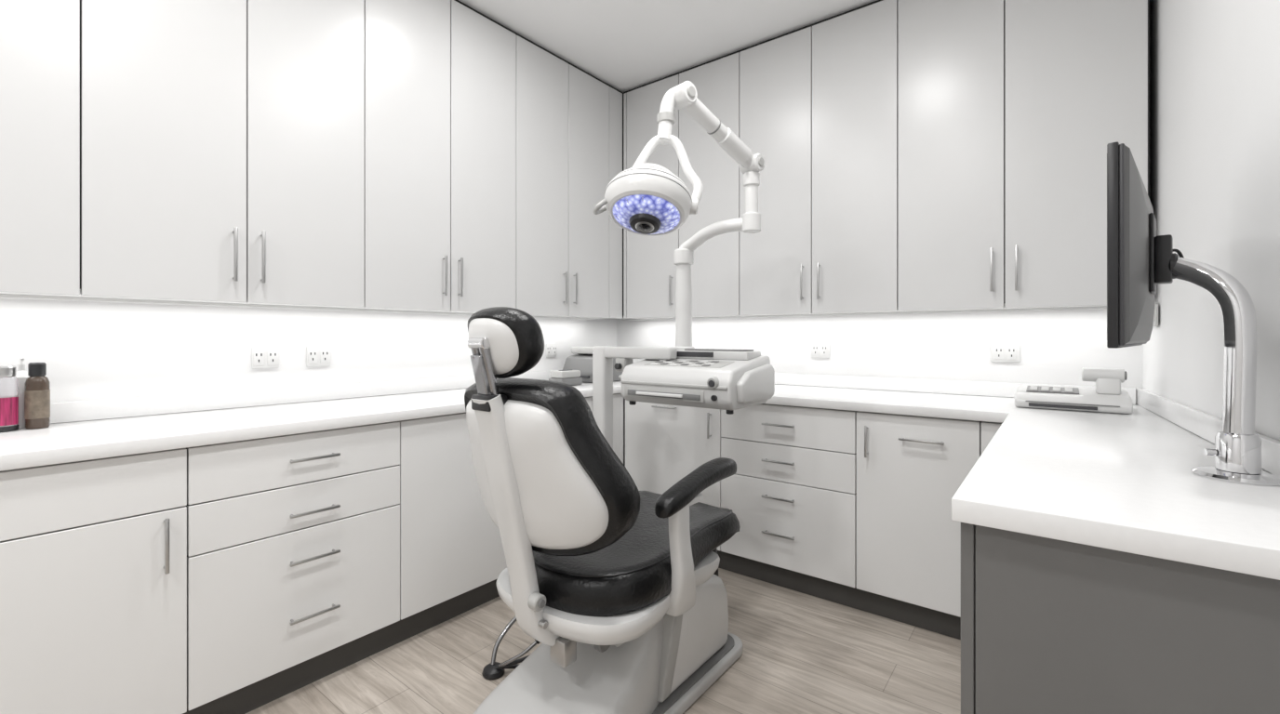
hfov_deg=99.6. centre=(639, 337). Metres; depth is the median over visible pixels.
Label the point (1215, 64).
wall
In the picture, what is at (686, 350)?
tray
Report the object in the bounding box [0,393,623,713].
base cabinet
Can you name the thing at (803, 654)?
floor
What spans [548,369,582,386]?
dispenser
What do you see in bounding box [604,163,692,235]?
lamp
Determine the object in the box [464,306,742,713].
dental chair
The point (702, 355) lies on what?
tray
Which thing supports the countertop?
on the base cabinet at (233, 578)
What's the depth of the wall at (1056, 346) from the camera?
2.65 m
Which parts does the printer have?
lid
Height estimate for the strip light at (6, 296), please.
0.010 m
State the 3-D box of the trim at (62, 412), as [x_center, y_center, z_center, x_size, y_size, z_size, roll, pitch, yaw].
[-1.386,0.237,2.276,0.015,0.064,3.970,0,0,38]
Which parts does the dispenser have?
lid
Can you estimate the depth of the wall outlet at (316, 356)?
2.30 m
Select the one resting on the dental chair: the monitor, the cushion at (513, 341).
the cushion at (513, 341)
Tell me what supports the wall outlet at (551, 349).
attached to the wall at (90, 351)
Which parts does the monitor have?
frame, vesa plate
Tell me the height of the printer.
0.208 m
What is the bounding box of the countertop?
[0,380,1279,580]
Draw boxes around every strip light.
[0,293,598,319]
[621,306,1106,320]
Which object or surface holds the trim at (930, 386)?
attached to the wall at (1056, 346)
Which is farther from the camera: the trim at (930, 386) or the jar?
the trim at (930, 386)
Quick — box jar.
[0,365,19,432]
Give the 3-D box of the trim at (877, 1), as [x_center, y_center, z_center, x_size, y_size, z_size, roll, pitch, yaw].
[0.949,-1.573,2.825,2.470,0.014,0.265,0,0,38]
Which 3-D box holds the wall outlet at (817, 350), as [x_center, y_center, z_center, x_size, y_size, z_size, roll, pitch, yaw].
[0.987,0.070,2.963,0.105,0.082,0.010,0,0,38]
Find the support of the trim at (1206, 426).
attached to the wall at (1215, 64)
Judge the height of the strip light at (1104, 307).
0.010 m
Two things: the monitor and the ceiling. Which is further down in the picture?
the monitor
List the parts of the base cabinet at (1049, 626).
door panel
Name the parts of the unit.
arm knob, column arm, drawer pull, panel, arm, spring arm, spring arm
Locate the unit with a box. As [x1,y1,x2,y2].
[592,80,774,449]
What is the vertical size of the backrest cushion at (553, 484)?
0.473 m
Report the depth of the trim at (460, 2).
2.89 m
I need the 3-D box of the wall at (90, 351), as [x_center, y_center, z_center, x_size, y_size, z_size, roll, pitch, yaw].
[-1.690,-0.205,1.980,0.100,2.750,5.050,0,0,38]
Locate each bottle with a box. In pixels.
[15,355,28,428]
[24,362,50,429]
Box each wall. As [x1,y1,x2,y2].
[0,297,617,402]
[617,308,1142,465]
[1142,0,1279,440]
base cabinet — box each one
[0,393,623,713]
[624,400,1002,639]
[960,522,1279,713]
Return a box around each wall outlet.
[252,346,279,368]
[306,346,330,366]
[546,344,556,357]
[810,343,829,358]
[990,344,1020,362]
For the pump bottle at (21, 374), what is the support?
on the countertop
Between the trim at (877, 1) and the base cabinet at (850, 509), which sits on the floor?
the base cabinet at (850, 509)
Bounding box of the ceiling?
[458,0,877,92]
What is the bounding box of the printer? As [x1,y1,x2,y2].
[562,346,622,383]
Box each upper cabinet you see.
[0,0,623,319]
[623,0,1149,319]
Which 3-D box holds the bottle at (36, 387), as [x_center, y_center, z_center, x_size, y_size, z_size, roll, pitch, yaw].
[-1.791,0.172,1.606,0.052,0.195,0.052,0,0,38]
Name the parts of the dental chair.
headrest rod, headrest rod, support knob, seat, armrest post, plate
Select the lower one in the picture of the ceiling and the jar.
the jar
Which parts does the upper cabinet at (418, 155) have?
door panel, door panel, handle, handle, panel, door panel, door panel, handle, handle, door panel, door panel, handle, handle, door panel, door panel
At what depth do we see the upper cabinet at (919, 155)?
2.42 m
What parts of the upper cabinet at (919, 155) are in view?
door panel, door panel, handle, door panel, door panel, handle, handle, door panel, panel, door panel, handle, handle, door panel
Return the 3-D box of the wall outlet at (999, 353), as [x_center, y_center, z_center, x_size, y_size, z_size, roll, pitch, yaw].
[1.652,0.070,2.445,0.110,0.082,0.010,0,0,38]
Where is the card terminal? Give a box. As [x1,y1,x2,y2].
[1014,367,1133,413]
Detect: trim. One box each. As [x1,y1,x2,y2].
[49,370,555,424]
[454,0,623,93]
[623,0,882,93]
[774,373,1135,404]
[1136,388,1279,476]
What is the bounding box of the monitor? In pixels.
[1106,141,1279,486]
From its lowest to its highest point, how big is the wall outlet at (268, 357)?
0.082 m
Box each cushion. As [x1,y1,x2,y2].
[464,377,639,556]
[467,306,544,378]
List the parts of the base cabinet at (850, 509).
handle, door, handle, handle, handle, handle, handle, drawer, drawer, drawer, handle, door, handle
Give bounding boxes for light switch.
[1152,304,1158,326]
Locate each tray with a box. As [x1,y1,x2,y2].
[676,350,760,360]
[684,348,753,351]
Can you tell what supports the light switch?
attached to the wall at (1215, 64)
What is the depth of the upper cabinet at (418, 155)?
1.98 m
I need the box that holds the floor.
[245,568,960,713]
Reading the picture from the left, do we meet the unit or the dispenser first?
the dispenser
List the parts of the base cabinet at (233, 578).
door, handle, drawer, drawer, drawer, handle, handle, handle, handle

